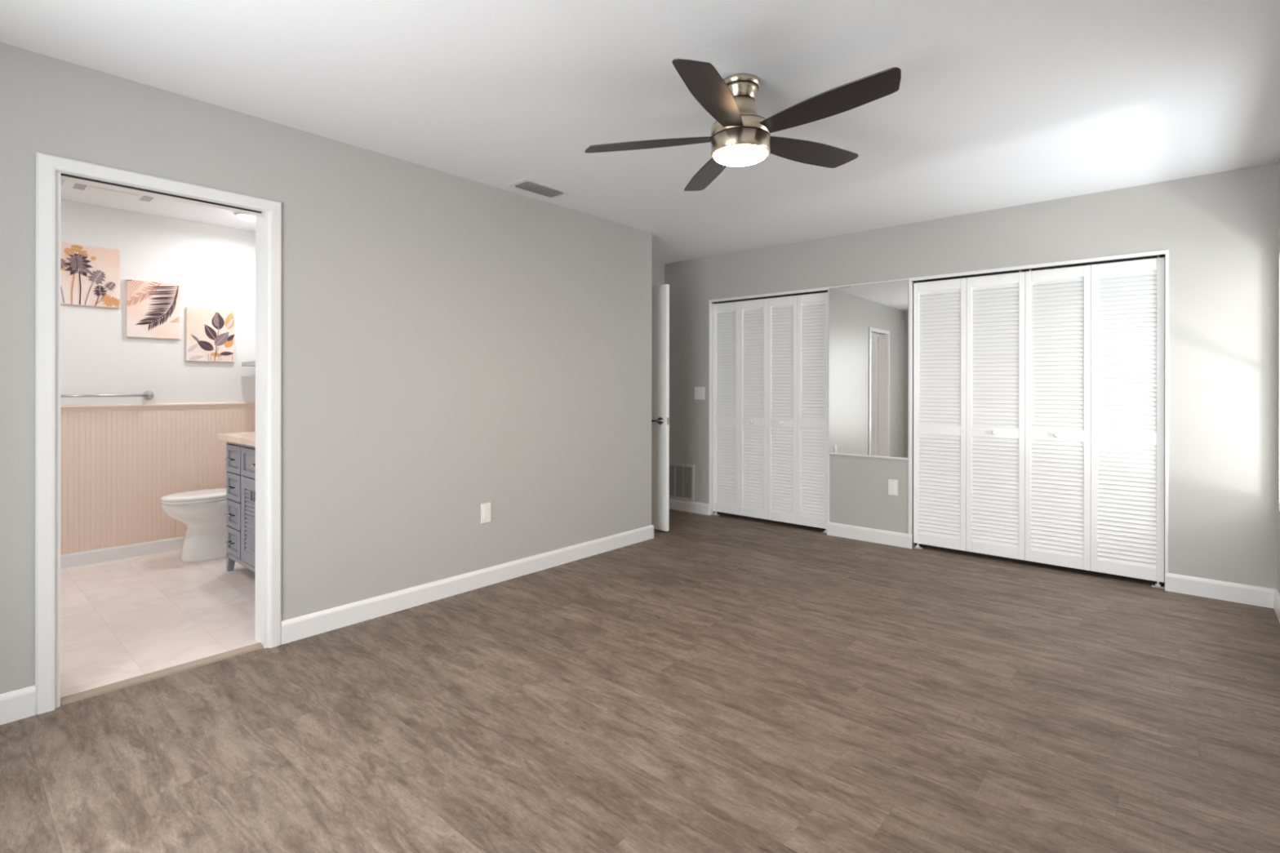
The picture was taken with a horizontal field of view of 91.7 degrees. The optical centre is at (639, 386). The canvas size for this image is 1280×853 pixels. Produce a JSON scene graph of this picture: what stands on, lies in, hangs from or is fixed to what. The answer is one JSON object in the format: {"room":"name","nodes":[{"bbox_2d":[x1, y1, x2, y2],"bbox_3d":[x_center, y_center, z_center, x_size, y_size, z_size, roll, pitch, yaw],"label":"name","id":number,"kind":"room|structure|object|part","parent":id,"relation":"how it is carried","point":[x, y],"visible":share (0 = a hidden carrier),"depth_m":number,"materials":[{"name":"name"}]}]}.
{"room":"empty bedroom","nodes":[
{"label":"empty bedroom","id":0,"kind":"room"},
{"bbox_2d":[60,199,255,404],"bbox_3d":[-3.920,-0.016,4.103,0.100,2.453,2.750,0,0,41],"label":"wall","id":1,"kind":"structure","parent":0,"point":[214,266],"depth_m":4.51,"materials":[{"name":"white paint"}]},
{"bbox_2d":[60,242,119,308],"bbox_3d":[-3.734,-0.751,4.218,0.026,0.405,0.312,0,0,41],"label":"print","id":2,"kind":"object","parent":1,"relation":"attached to","point":[90,276],"visible":0.91,"depth_m":4.21,"materials":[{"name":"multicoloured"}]},
{"bbox_2d":[60,391,154,399],"bbox_3d":[-3.713,0.061,4.207,0.073,0.062,0.689,0,0,41],"label":"towel bar","id":3,"kind":"object","parent":1,"relation":"attached to","point":[148,395],"visible":0.56,"depth_m":4.28,"materials":[{"name":"silver metal"}]},
{"bbox_2d":[125,279,180,339],"bbox_3d":[-3.506,-0.555,4.482,0.023,0.405,0.312,0,0,41],"label":"print","id":4,"kind":"object","parent":1,"relation":"attached to","point":[153,308],"visible":1,"depth_m":4.47,"materials":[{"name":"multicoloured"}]},
{"bbox_2d":[60,401,255,554],"bbox_3d":[-3.024,0.616,3.324,2.275,0.991,2.550,0,0,41],"label":"panelling","id":5,"kind":"object","parent":1,"relation":"attached to","point":[117,461],"visible":0.26,"depth_m":4.40,"materials":[{"name":"beige paint"}]},
{"bbox_2d":[186,306,234,362],"bbox_3d":[-3.279,-0.396,4.745,0.022,0.405,0.312,0,0,41],"label":"print","id":6,"kind":"object","parent":1,"relation":"attached to","point":[210,332],"visible":1,"depth_m":4.73,"materials":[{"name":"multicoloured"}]},
{"bbox_2d":[0,42,651,693],"bbox_3d":[-1.411,-0.013,3.353,0.120,2.453,4.449,0,0,41],"label":"wall","id":7,"kind":"structure","parent":0,"point":[452,345],"depth_m":3.34,"materials":[{"name":"grey paint"}]},
{"bbox_2d":[35,151,281,714],"bbox_3d":[-2.008,0.172,2.653,0.142,2.082,0.833,0,0,41],"label":"door frame","id":8,"kind":"structure","parent":7,"relation":"attached to","point":[268,606],"depth_m":2.44,"materials":[{"name":"white wood"}]},
{"bbox_2d":[60,173,262,213],"bbox_3d":[-2.004,-0.817,2.649,0.016,0.004,0.696,0,0,41],"label":"door track","id":9,"kind":"object","parent":7,"relation":"attached to","point":[62,175],"visible":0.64,"depth_m":2.61,"materials":[{"name":"black metal"}]},
{"bbox_2d":[0,524,653,724],"bbox_3d":[-2.303,1.159,4.051,2.410,0.106,4.594,0,0,41],"label":"baseboard","id":10,"kind":"structure","parent":7,"relation":"attached to","point":[20,704],"depth_m":3.64,"materials":[{"name":"white wood"}]},
{"bbox_2d":[480,502,490,524],"bbox_3d":[-0.941,0.771,3.797,0.009,0.120,0.072,0,0,41],"label":"wall outlet","id":11,"kind":"object","parent":7,"relation":"attached to","point":[485,508],"visible":1,"depth_m":3.79,"materials":[{"name":"white plastic"}]},
{"bbox_2d":[484,506,488,519],"bbox_3d":[-0.939,0.771,3.795,0.003,0.068,0.034,0,0,41],"label":"receptacle","id":12,"kind":"object","parent":11,"relation":"attached to","point":[486,508],"depth_m":3.80,"materials":[{"name":"white plastic"}]},
{"bbox_2d":[0,508,1279,852],"bbox_3d":[-0.173,1.262,3.461,6.600,0.106,6.500,0,0,41],"label":"floor","id":13,"kind":"structure","parent":0,"point":[724,682],"depth_m":2.30,"materials":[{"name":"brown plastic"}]},
{"bbox_2d":[60,642,263,706],"bbox_3d":[-1.995,1.205,2.639,0.050,0.015,0.696,0,0,41],"label":"threshold","id":14,"kind":"object","parent":13,"relation":"on","point":[66,700],"visible":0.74,"depth_m":2.60,"materials":[{"name":"beige wood"}]},
{"bbox_2d":[160,488,226,563],"bbox_3d":[-2.995,0.808,4.482,0.400,0.794,0.744,0,0,41],"label":"toilet","id":15,"kind":"object","parent":13,"relation":"on","point":[203,512],"visible":0.48,"depth_m":4.29,"materials":[{"name":"white ceramic"}]},
{"bbox_3d":[-3.079,0.781,4.386,0.378,0.018,0.489,0,0,41],"label":"seat","id":16,"kind":"part","parent":15,"relation":"part of","materials":[{"name":"white ceramic"}]},
{"bbox_3d":[-3.079,0.757,4.386,0.376,0.029,0.489,0,0,41],"label":"lid","id":17,"kind":"part","parent":15,"relation":"part of","materials":[{"name":"white ceramic"}]},
{"bbox_2d":[217,431,255,572],"bbox_3d":[-2.141,0.710,3.881,1.146,0.994,0.549,0,0,41],"label":"bathroom vanity","id":18,"kind":"object","parent":13,"relation":"on","point":[240,459],"visible":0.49,"depth_m":3.89,"materials":[{"name":"grey paint"}]},
{"bbox_3d":[-2.682,1.149,4.078,0.048,0.114,0.048,0,0,41],"label":"leg","id":19,"kind":"part","parent":18,"relation":"part of","materials":[{"name":"grey paint"}]},
{"bbox_3d":[-2.598,0.994,3.981,0.264,0.168,0.020,0,0,41],"label":"drawer","id":20,"kind":"part","parent":18,"relation":"part of","materials":[{"name":"grey paint"}]},
{"bbox_3d":[-2.598,0.818,3.981,0.264,0.168,0.020,0,0,41],"label":"drawer","id":21,"kind":"part","parent":18,"relation":"part of","materials":[{"name":"grey paint"}]},
{"bbox_3d":[-2.598,0.642,3.981,0.264,0.168,0.020,0,0,41],"label":"drawer","id":22,"kind":"part","parent":18,"relation":"part of","materials":[{"name":"grey paint"}]},
{"bbox_3d":[-2.598,0.463,3.981,0.264,0.174,0.020,0,0,41],"label":"drawer","id":23,"kind":"part","parent":18,"relation":"part of","materials":[{"name":"grey paint"}]},
{"bbox_2d":[217,431,255,446],"bbox_3d":[-2.140,0.326,3.881,1.146,0.042,0.549,0,0,41],"label":"countertop","id":24,"kind":"structure","parent":18,"relation":"on","point":[248,438],"depth_m":3.85,"materials":[{"name":"beige stone"}]},
{"bbox_3d":[-2.373,0.818,3.786,0.271,0.521,0.020,0,0,41],"label":"louvered door","id":25,"kind":"part","parent":18,"relation":"part of","materials":[{"name":"grey paint"}]},
{"bbox_3d":[-2.269,0.463,3.696,0.546,0.174,0.020,0,0,41],"label":"drawer","id":26,"kind":"part","parent":18,"relation":"part of","materials":[{"name":"grey paint"}]},
{"bbox_3d":[-2.257,0.642,3.653,0.010,0.060,0.029,0,0,41],"label":"handle","id":27,"kind":"part","parent":18,"relation":"part of","materials":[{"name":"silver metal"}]},
{"bbox_2d":[0,0,1279,263],"bbox_3d":[-0.327,-1.288,3.433,6.800,0.100,6.750,0,0,41],"label":"ceiling","id":28,"kind":"structure","parent":0,"point":[997,104],"depth_m":2.57,"materials":[{"name":"white paint"}]},
{"bbox_2d":[61,179,160,202],"bbox_3d":[-3.290,-1.233,3.888,0.270,0.017,0.460,0,0,41],"label":"exhaust fan","id":29,"kind":"object","parent":28,"relation":"attached to","point":[69,184],"visible":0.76,"depth_m":3.89,"materials":[{"name":"white paint"}]},
{"bbox_3d":[-3.436,-1.227,3.811,0.130,0.002,0.052,0,0,41],"label":"vent panel","id":30,"kind":"part","parent":29,"relation":"part of","materials":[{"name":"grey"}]},
{"bbox_3d":[-3.335,-1.226,3.928,0.130,0.003,0.230,0,0,41],"label":"panel","id":31,"kind":"part","parent":29,"relation":"part of","materials":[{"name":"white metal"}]},
{"bbox_3d":[-3.223,-1.226,4.057,0.130,0.002,0.052,0,0,41],"label":"vent panel","id":32,"kind":"part","parent":29,"relation":"part of","materials":[{"name":"grey plastic"}]},
{"bbox_2d":[234,212,255,221],"bbox_3d":[-2.836,-1.223,4.494,0.164,0.036,0.164,0,0,41],"label":"recessed light","id":33,"kind":"object","parent":28,"relation":"in","point":[244,216],"visible":0.81,"depth_m":4.45,"materials":[{"name":"white glass"}]},
{"bbox_2d":[505,178,571,199],"bbox_3d":[-0.632,-1.230,3.890,0.196,0.017,0.370,0,0,41],"label":"ceiling vent","id":34,"kind":"object","parent":28,"relation":"in","point":[526,185],"visible":1,"depth_m":3.86,"materials":[{"name":"white metal"}]},
{"bbox_2d":[584,58,901,191],"bbox_3d":[0.436,-1.081,2.490,1.202,0.312,1.237,0,0,41],"label":"ceiling fan","id":35,"kind":"object","parent":28,"relation":"hanging from","point":[740,136],"visible":1,"depth_m":2.42,"materials":[{"name":"dark walnut"},{"name":"brushed nickel"},{"name":"frosted glass"}]},
{"bbox_3d":[0.044,-1.001,2.566,0.565,0.032,0.141,-3,-2,5],"label":"blade","id":36,"kind":"part","parent":35,"relation":"part of","materials":[{"name":"brown wood"}]},
{"bbox_3d":[0.329,-1.006,2.890,0.141,0.032,0.565,-2,-2,-13],"label":"blade","id":37,"kind":"part","parent":35,"relation":"part of","materials":[{"name":"brown wood"}]},
{"bbox_3d":[0.263,-1.021,2.195,0.143,0.025,0.565,0,0,23],"label":"blade","id":38,"kind":"part","parent":35,"relation":"part of","materials":[{"name":"brown wood"}]},
{"bbox_3d":[0.409,-0.938,2.531,0.214,0.026,0.214,0,0,41],"label":"lamp shade","id":39,"kind":"part","parent":35,"relation":"part of","materials":[{"name":"white glass"}]},
{"bbox_3d":[0.725,-1.028,2.719,0.565,0.032,0.141,-2,-2,-31],"label":"blade","id":40,"kind":"part","parent":35,"relation":"part of","materials":[{"name":"brown wood"}]},
{"bbox_3d":[0.684,-1.037,2.289,0.565,0.032,0.141,-4,-2,41],"label":"blade","id":41,"kind":"part","parent":35,"relation":"part of","materials":[{"name":"brown wood"}]},
{"bbox_2d":[651,261,664,285],"bbox_3d":[-0.139,-0.012,5.891,0.110,2.453,1.052,0,0,41],"label":"wall","id":42,"kind":"structure","parent":0,"point":[657,268],"depth_m":6.17,"materials":[{"name":"grey paint"}]},
{"bbox_2d":[651,284,669,531],"bbox_3d":[-0.018,0.173,5.405,0.681,2.060,0.147,0,0,41],"label":"door","id":43,"kind":"structure","parent":42,"relation":"in","point":[660,293],"depth_m":5.22,"materials":[{"name":"white paint"}]},
{"bbox_3d":[0.154,0.285,5.255,0.147,0.062,0.147,0,0,41],"label":"lever handle","id":44,"kind":"part","parent":43,"relation":"part of","materials":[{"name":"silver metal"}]},
{"bbox_2d":[664,162,1277,589],"bbox_3d":[1.512,-0.010,5.226,5.625,2.453,0.110,0,0,41],"label":"wall","id":45,"kind":"structure","parent":0,"point":[1219,230],"depth_m":3.70,"materials":[{"name":"grey paint"}]},
{"bbox_2d":[669,462,693,501],"bbox_3d":[0.386,0.931,6.123,0.360,0.352,0.012,0,0,41],"label":"air vent","id":46,"kind":"object","parent":45,"relation":"in","point":[681,475],"visible":0.73,"depth_m":6.10,"materials":[{"name":"white metal"}]},
{"bbox_2d":[694,386,704,399],"bbox_3d":[0.570,0.061,5.963,0.118,0.123,0.012,0,0,41],"label":"light switch","id":47,"kind":"object","parent":45,"relation":"attached to","point":[699,391],"visible":1,"depth_m":5.96,"materials":[{"name":"white plastic"}]},
{"bbox_2d":[708,286,829,522],"bbox_3d":[1.142,0.196,5.545,1.198,2.040,0.118,0,0,41],"label":"closet frame","id":48,"kind":"object","parent":45,"relation":"attached to","point":[711,512],"visible":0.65,"depth_m":5.88,"materials":[{"name":"white wood"}]},
{"bbox_2d":[711,289,827,303],"bbox_3d":[1.131,-0.798,5.528,1.164,0.002,0.056,0,0,41],"label":"door track","id":49,"kind":"object","parent":45,"relation":"attached to","point":[827,290],"visible":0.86,"depth_m":5.49,"materials":[{"name":"black"}]},
{"bbox_2d":[712,297,767,519],"bbox_3d":[0.909,0.209,5.715,0.579,2.013,0.063,0,0,41],"label":"bifold closet door","id":50,"kind":"structure","parent":49,"relation":"hanging from","point":[740,328],"depth_m":5.71,"materials":[{"name":"white paint"}]},
{"bbox_3d":[0.810,0.197,5.822,0.288,1.967,0.028,0,0,41],"label":"door","id":51,"kind":"part","parent":50,"relation":"part of","materials":[{"name":"white paint"}]},
{"bbox_3d":[1.029,0.197,5.631,0.288,1.967,0.028,0,0,41],"label":"door","id":52,"kind":"part","parent":50,"relation":"part of","materials":[{"name":"white paint"}]},
{"bbox_2d":[767,291,827,533],"bbox_3d":[1.347,0.210,5.334,0.579,2.013,0.063,0,0,41],"label":"bifold closet door","id":53,"kind":"structure","parent":45,"relation":"in","point":[797,325],"depth_m":5.33,"materials":[{"name":"white paint"}]},
{"bbox_3d":[1.248,0.197,5.441,0.288,1.967,0.028,0,0,41],"label":"door","id":54,"kind":"part","parent":53,"relation":"part of","materials":[{"name":"white paint"}]},
{"bbox_3d":[1.466,0.197,5.251,0.288,1.967,0.028,0,0,41],"label":"door","id":55,"kind":"part","parent":53,"relation":"part of","materials":[{"name":"white paint"}]},
{"bbox_2d":[828,278,908,459],"bbox_3d":[1.790,-0.135,4.900,0.625,1.372,0.011,0,0,40],"label":"wall mirror","id":56,"kind":"object","parent":45,"relation":"attached to","point":[868,322],"visible":1,"depth_m":4.88,"materials":[{"name":"silver mirror"}]},
{"bbox_2d":[888,479,897,495],"bbox_3d":[1.942,0.773,4.773,0.072,0.120,0.009,0,0,41],"label":"wall outlet","id":57,"kind":"object","parent":45,"relation":"attached to","point":[892,484],"visible":1,"depth_m":4.77,"materials":[{"name":"white plastic"}]},
{"bbox_2d":[890,483,894,492],"bbox_3d":[1.940,0.773,4.771,0.034,0.068,0.003,0,0,41],"label":"receptacle","id":58,"kind":"object","parent":57,"relation":"attached to","point":[892,485],"depth_m":4.77,"materials":[{"name":"white plastic"}]},
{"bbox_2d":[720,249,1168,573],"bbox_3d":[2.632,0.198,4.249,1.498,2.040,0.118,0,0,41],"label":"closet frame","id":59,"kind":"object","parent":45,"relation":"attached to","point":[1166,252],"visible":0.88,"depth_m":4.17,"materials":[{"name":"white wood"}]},
{"bbox_2d":[913,271,1025,559],"bbox_3d":[2.345,0.211,4.467,0.726,2.013,0.063,0,0,41],"label":"bifold closet door","id":60,"kind":"structure","parent":45,"relation":"in","point":[969,333],"depth_m":4.45,"materials":[{"name":"white paint"}]},
{"bbox_3d":[2.218,0.198,4.598,0.362,1.967,0.028,0,0,41],"label":"door","id":61,"kind":"part","parent":60,"relation":"part of","materials":[{"name":"white paint"}]},
{"bbox_3d":[2.472,0.318,4.336,0.034,0.034,0.033,0,0,41],"label":"knob","id":62,"kind":"part","parent":60,"relation":"part of","materials":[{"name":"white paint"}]},
{"bbox_3d":[2.492,0.199,4.359,0.362,1.967,0.028,0,0,41],"label":"door","id":63,"kind":"part","parent":60,"relation":"part of","materials":[{"name":"white paint"}]},
{"bbox_2d":[669,497,1275,608],"bbox_3d":[1.871,1.164,4.829,4.320,0.106,0.015,0,0,41],"label":"baseboard","id":64,"kind":"structure","parent":45,"relation":"attached to","point":[1259,596],"depth_m":3.68,"materials":[{"name":"white wood"}]},
{"bbox_2d":[911,254,1164,282],"bbox_3d":[2.622,-0.797,4.231,1.458,0.002,0.056,0,0,41],"label":"door track","id":65,"kind":"object","parent":45,"relation":"attached to","point":[1157,255],"visible":0.86,"depth_m":4.16,"materials":[{"name":"black"}]},
{"bbox_2d":[1025,256,1164,588],"bbox_3d":[2.894,0.212,3.989,0.726,2.013,0.063,0,0,41],"label":"bifold closet door","id":66,"kind":"structure","parent":45,"relation":"in","point":[1095,334],"depth_m":3.98,"materials":[{"name":"white paint"}]},
{"bbox_3d":[2.747,0.318,4.098,0.034,0.034,0.033,0,0,41],"label":"knob","id":67,"kind":"part","parent":66,"relation":"part of","materials":[{"name":"white paint"}]},
{"bbox_3d":[2.767,0.199,4.120,0.362,1.967,0.028,0,0,41],"label":"door","id":68,"kind":"part","parent":66,"relation":"part of","materials":[{"name":"white paint"}]},
{"bbox_3d":[3.041,0.199,3.882,0.362,1.967,0.028,0,0,41],"label":"door","id":69,"kind":"part","parent":66,"relation":"part of","materials":[{"name":"white paint"}]},
{"bbox_2d":[1277,158,1279,594],"bbox_3d":[1.749,-0.009,1.303,0.120,2.453,5.501,0,0,41],"label":"wall","id":70,"kind":"structure","parent":0,"point":[1278,162],"depth_m":3.38,"materials":[{"name":"grey paint"}]},
{"bbox_2d":[1273,589,1279,622],"bbox_3d":[1.736,1.164,1.392,0.015,0.106,5.381,0,0,41],"label":"baseboard","id":71,"kind":"structure","parent":70,"relation":"attached to","point":[1276,594],"depth_m":3.33,"materials":[{"name":"white wood"}]},
{"bbox_3d":[-2.154,-0.014,4.324,2.275,2.453,0.100,0,0,41],"label":"wall","id":72,"kind":"structure","parent":0,"visible":0},
{"bbox_2d":[241,360,255,367],"bbox_3d":[-2.839,-0.141,4.737,0.602,0.106,0.173,0,0,41],"label":"wall shelf","id":73,"kind":"object","parent":72,"relation":"attached to","point":[243,363],"visible":0.23,"depth_m":4.78,"materials":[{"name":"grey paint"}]}
]}

